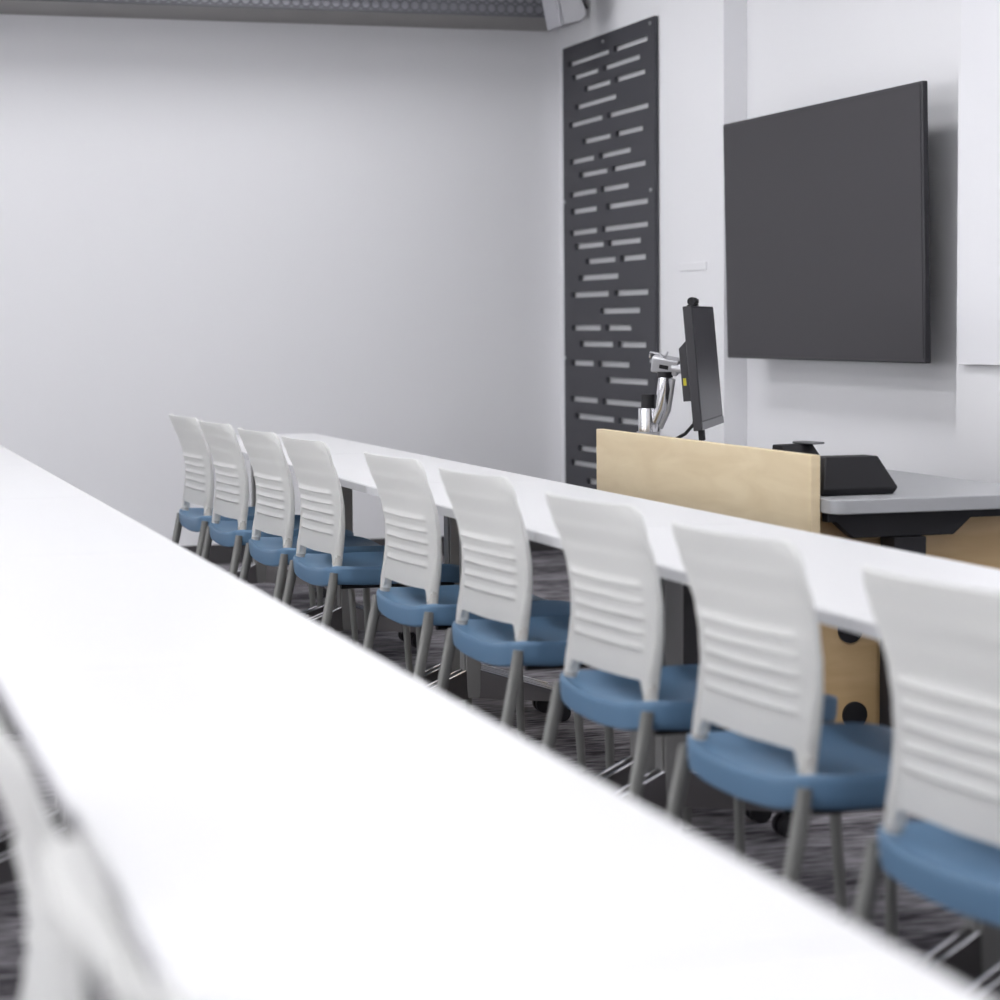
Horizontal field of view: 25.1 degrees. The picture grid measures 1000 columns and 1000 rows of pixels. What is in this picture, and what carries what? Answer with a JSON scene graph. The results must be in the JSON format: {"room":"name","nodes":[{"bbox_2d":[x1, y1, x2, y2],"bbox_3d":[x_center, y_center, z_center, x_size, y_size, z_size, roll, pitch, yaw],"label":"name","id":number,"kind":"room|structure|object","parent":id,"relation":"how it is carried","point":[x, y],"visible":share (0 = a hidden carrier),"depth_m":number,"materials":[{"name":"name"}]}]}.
{"room":"classroom","nodes":[
{"label":"classroom","id":0,"kind":"room"},
{"bbox_2d":[0,14,561,545],"bbox_3d":[-3.630,-1.345,11.001,9.078,3.500,0.100,-2,5,-17],"label":"wall","id":1,"kind":"structure","parent":0,"point":[347,232],"depth_m":11.71,"materials":[{"name":"white paint"}]},
{"bbox_2d":[0,0,547,30],"bbox_3d":[-3.716,-2.709,10.529,8.480,0.703,0.549,-2,5,-17],"label":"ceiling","id":2,"kind":"structure","parent":1,"relation":"attached to","point":[518,15],"depth_m":11.31,"materials":[{"name":"grey paint"}]},
{"bbox_2d":[181,536,560,563],"bbox_3d":[-3.747,0.358,11.034,8.567,0.100,0.012,-2,5,-17],"label":"baseboard","id":3,"kind":"structure","parent":1,"relation":"attached to","point":[219,554],"depth_m":11.75,"materials":[{"name":"grey plastic"}]},
{"bbox_2d":[0,550,962,999],"bbox_3d":[-1.633,0.927,4.812,9.078,0.100,13.400,-2,5,-17],"label":"floor","id":4,"kind":"structure","parent":0,"point":[924,924],"depth_m":5.45,"materials":[{"name":"carpet"}]},
{"bbox_2d":[0,445,32,464],"bbox_3d":[-2.206,0.188,8.940,0.561,0.740,1.749,-2,5,-17],"label":"table","id":5,"kind":"object","parent":4,"relation":"on","point":[7,457],"visible":0.09,"depth_m":8.58,"materials":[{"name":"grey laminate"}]},
{"bbox_2d":[0,464,91,498],"bbox_3d":[-1.704,0.309,7.337,0.561,0.740,1.749,-2,5,-17],"label":"table","id":6,"kind":"object","parent":4,"relation":"on","point":[19,481],"visible":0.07,"depth_m":7.13,"materials":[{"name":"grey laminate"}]},
{"bbox_2d":[0,720,99,999],"bbox_3d":[-0.283,0.626,2.212,0.566,0.882,0.476,-2,5,-17],"label":"chair","id":7,"kind":"object","parent":4,"relation":"on","point":[57,966],"visible":0.96,"depth_m":1.98,"materials":[{"name":"white plastic"}]},
{"bbox_2d":[0,497,186,853],"bbox_3d":[-1.202,0.430,5.733,0.561,0.740,1.749,-2,5,-17],"label":"table","id":8,"kind":"object","parent":4,"relation":"on","point":[62,525],"visible":0.23,"depth_m":5.49,"materials":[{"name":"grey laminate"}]},
{"bbox_2d":[46,834,195,999],"bbox_3d":[-0.040,0.680,1.487,0.566,0.882,0.476,-2,5,-18],"label":"chair","id":9,"kind":"object","parent":4,"relation":"on","point":[81,890],"visible":1,"depth_m":1.51,"materials":[{"name":"white plastic"}]},
{"bbox_2d":[0,550,369,884],"bbox_3d":[-0.699,0.551,4.129,0.561,0.740,1.749,-2,5,-17],"label":"table","id":10,"kind":"object","parent":4,"relation":"on","point":[90,610],"visible":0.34,"depth_m":3.87,"materials":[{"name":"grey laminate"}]},
{"bbox_2d":[168,414,315,607],"bbox_3d":[-1.074,0.095,9.094,0.566,0.882,0.476,-2,5,-21],"label":"chair","id":11,"kind":"object","parent":4,"relation":"on","point":[199,471],"visible":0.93,"depth_m":8.94,"materials":[{"name":"white plastic"}]},
{"bbox_2d":[198,420,358,645],"bbox_3d":[-0.870,0.142,8.470,0.566,0.882,0.476,-2,5,-22],"label":"chair","id":12,"kind":"object","parent":4,"relation":"on","point":[231,500],"visible":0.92,"depth_m":8.33,"materials":[{"name":"white plastic"}]},
{"bbox_2d":[228,433,413,640],"bbox_3d":[-0.874,0.133,9.490,0.594,0.740,1.749,-2,5,-17],"label":"table","id":13,"kind":"object","parent":4,"relation":"on","point":[259,572],"visible":0.12,"depth_m":9.81,"materials":[{"name":"white laminate"}]},
{"bbox_2d":[237,428,412,675],"bbox_3d":[-0.641,0.193,7.791,0.566,0.882,0.476,-2,5,-22],"label":"chair","id":14,"kind":"object","parent":4,"relation":"on","point":[274,514],"visible":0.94,"depth_m":7.66,"materials":[{"name":"white plastic"}]},
{"bbox_2d":[281,436,472,709],"bbox_3d":[-0.432,0.237,7.198,0.566,0.882,0.476,-2,5,-22],"label":"chair","id":15,"kind":"object","parent":4,"relation":"on","point":[322,519],"visible":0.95,"depth_m":7.05,"materials":[{"name":"white plastic"}]},
{"bbox_2d":[285,452,549,712],"bbox_3d":[-0.371,0.254,7.886,0.594,0.740,1.749,-2,5,-17],"label":"table","id":16,"kind":"object","parent":4,"relation":"on","point":[353,471],"visible":0.29,"depth_m":7.86,"materials":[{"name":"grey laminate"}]},
{"bbox_2d":[0,653,879,999],"bbox_3d":[-0.197,0.672,2.525,0.561,0.740,1.749,-2,5,-17],"label":"table","id":17,"kind":"object","parent":4,"relation":"on","point":[309,826],"visible":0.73,"depth_m":2.16,"materials":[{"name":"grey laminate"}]},
{"bbox_2d":[363,452,586,773],"bbox_3d":[-0.108,0.309,6.238,0.566,0.882,0.476,-2,5,-22],"label":"chair","id":18,"kind":"object","parent":4,"relation":"on","point":[413,544],"visible":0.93,"depth_m":6.11,"materials":[{"name":"white plastic"}]},
{"bbox_2d":[436,467,692,832],"bbox_3d":[0.121,0.363,5.523,0.566,0.882,0.476,-2,5,-23],"label":"chair","id":19,"kind":"object","parent":4,"relation":"on","point":[496,585],"visible":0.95,"depth_m":5.39,"materials":[{"name":"white plastic"}]},
{"bbox_2d":[366,480,771,822],"bbox_3d":[0.131,0.375,6.282,0.594,0.740,1.749,-2,5,-17],"label":"table","id":20,"kind":"object","parent":4,"relation":"on","point":[471,680],"visible":0.36,"depth_m":6.36,"materials":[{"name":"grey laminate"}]},
{"bbox_2d":[284,940,988,999],"bbox_3d":[0.305,0.793,0.921,0.561,0.740,1.749,-2,5,-17],"label":"table","id":21,"kind":"object","parent":4,"relation":"on","point":[872,970],"visible":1,"depth_m":1.69,"materials":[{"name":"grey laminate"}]},
{"bbox_2d":[541,492,848,920],"bbox_3d":[0.367,0.428,4.675,0.566,0.882,0.476,-2,5,-23],"label":"chair","id":22,"kind":"object","parent":4,"relation":"on","point":[616,628],"visible":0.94,"depth_m":4.56,"materials":[{"name":"white plastic"}]},
{"bbox_2d":[536,523,999,986],"bbox_3d":[0.633,0.496,4.678,0.594,0.740,1.749,-2,5,-17],"label":"table","id":23,"kind":"object","parent":4,"relation":"on","point":[832,565],"visible":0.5,"depth_m":4.68,"materials":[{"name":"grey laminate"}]},
{"bbox_2d":[665,521,897,947],"bbox_3d":[0.576,0.483,3.941,0.566,0.882,0.476,-2,5,-23],"label":"chair","id":24,"kind":"object","parent":4,"relation":"on","point":[760,679],"visible":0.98,"depth_m":3.82,"materials":[{"name":"white plastic"}]},
{"bbox_2d":[596,429,999,727],"bbox_3d":[0.988,0.232,7.232,0.770,0.862,1.855,-2,5,-17],"label":"desk","id":25,"kind":"object","parent":4,"relation":"on","point":[955,519],"visible":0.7,"depth_m":6.53,"materials":[{"name":"grey laminate"}]},
{"bbox_2d":[637,351,680,434],"bbox_3d":[0.566,-0.319,7.807,0.220,0.396,0.089,3,6,40],"label":"monitor arm","id":26,"kind":"object","parent":25,"relation":"on","point":[650,414],"visible":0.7,"depth_m":7.78,"materials":[{"name":"silver metal"}]},
{"bbox_2d":[676,306,723,440],"bbox_3d":[0.629,-0.388,7.774,0.220,0.560,0.570,1,5,13],"label":"monitor","id":27,"kind":"object","parent":26,"relation":"attached to","point":[698,357],"visible":0.87,"depth_m":7.57,"materials":[{"name":"grey plastic"}]},
{"bbox_2d":[687,297,698,305],"bbox_3d":[0.652,-0.669,7.592,0.038,0.032,0.090,1,5,13],"label":"camera","id":28,"kind":"object","parent":27,"relation":"on","point":[692,301],"visible":0.98,"depth_m":7.55,"materials":[{"name":"black plastic"}]},
{"bbox_2d":[772,441,823,454],"bbox_3d":[0.976,-0.138,7.334,0.131,0.103,0.140,-3,5,-32],"label":"desk phone","id":29,"kind":"object","parent":25,"relation":"on","point":[807,447],"visible":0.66,"depth_m":7.33,"materials":[{"name":"black plastic"}]},
{"bbox_2d":[820,455,896,495],"bbox_3d":[0.992,-0.075,6.501,0.234,0.108,0.224,-2,5,-17],"label":"panel","id":30,"kind":"object","parent":25,"relation":"on","point":[840,475],"visible":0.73,"depth_m":6.41,"materials":[{"name":"black plastic"}]},
{"bbox_2d":[849,615,999,999],"bbox_3d":[1.135,0.617,3.074,0.594,0.740,1.749,-2,5,-17],"label":"table","id":31,"kind":"object","parent":4,"relation":"on","point":[987,985],"visible":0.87,"depth_m":3.75,"materials":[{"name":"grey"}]},
{"bbox_2d":[851,566,999,931],"bbox_3d":[0.794,0.540,3.189,0.566,0.882,0.476,-2,5,-23],"label":"chair","id":32,"kind":"object","parent":4,"relation":"on","point":[940,642],"visible":1,"depth_m":3.14,"materials":[{"name":"white plastic"}]},
{"bbox_2d":[559,0,999,483],"bbox_3d":[2.441,-1.002,5.941,0.311,3.500,13.200,-2,5,-17],"label":"wall","id":33,"kind":"structure","parent":0,"point":[721,62],"depth_m":9.64,"materials":[{"name":"white paint"}]},
{"bbox_2d":[542,0,587,30],"bbox_3d":[0.375,-2.495,11.241,0.326,0.282,0.213,-2,5,-15],"label":"wall speaker","id":34,"kind":"object","parent":33,"relation":"attached to","point":[558,13],"visible":1,"depth_m":11.15,"materials":[{"name":"grey plastic"}]},
{"bbox_2d":[542,0,562,30],"bbox_3d":[0.252,-2.483,11.211,0.017,0.268,0.206,-13,8,-16],"label":"grille","id":35,"kind":"object","parent":34,"relation":"attached to","point":[553,9],"depth_m":11.19,"materials":[{"name":"grey plastic"}]},
{"bbox_2d":[563,16,658,488],"bbox_3d":[0.550,-1.020,11.437,0.032,2.670,1.342,-2,5,-17],"label":"panel","id":36,"kind":"object","parent":33,"relation":"attached to","point":[593,381],"visible":0.8,"depth_m":11.38,"materials":[{"name":"black metal"}]},
{"bbox_2d":[679,261,706,270],"bbox_3d":[0.891,-1.079,10.388,0.006,0.036,0.320,-2,5,-17],"label":"wall plate","id":37,"kind":"object","parent":33,"relation":"attached to","point":[693,265],"visible":1,"depth_m":10.37,"materials":[{"name":"white paint"}]},
{"bbox_2d":[723,81,930,363],"bbox_3d":[1.336,-1.071,9.015,0.166,1.016,1.824,-3,5,-17],"label":"wall display","id":38,"kind":"object","parent":33,"relation":"attached to","point":[827,203],"visible":1,"depth_m":8.83,"materials":[{"name":"grey"}]},
{"bbox_2d":[959,0,999,364],"bbox_3d":[1.994,-1.032,6.813,0.022,1.275,2.400,-2,5,-17],"label":"whiteboard","id":39,"kind":"object","parent":33,"relation":"attached to","point":[979,302],"visible":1,"depth_m":7.82,"materials":[{"name":"white glass"}]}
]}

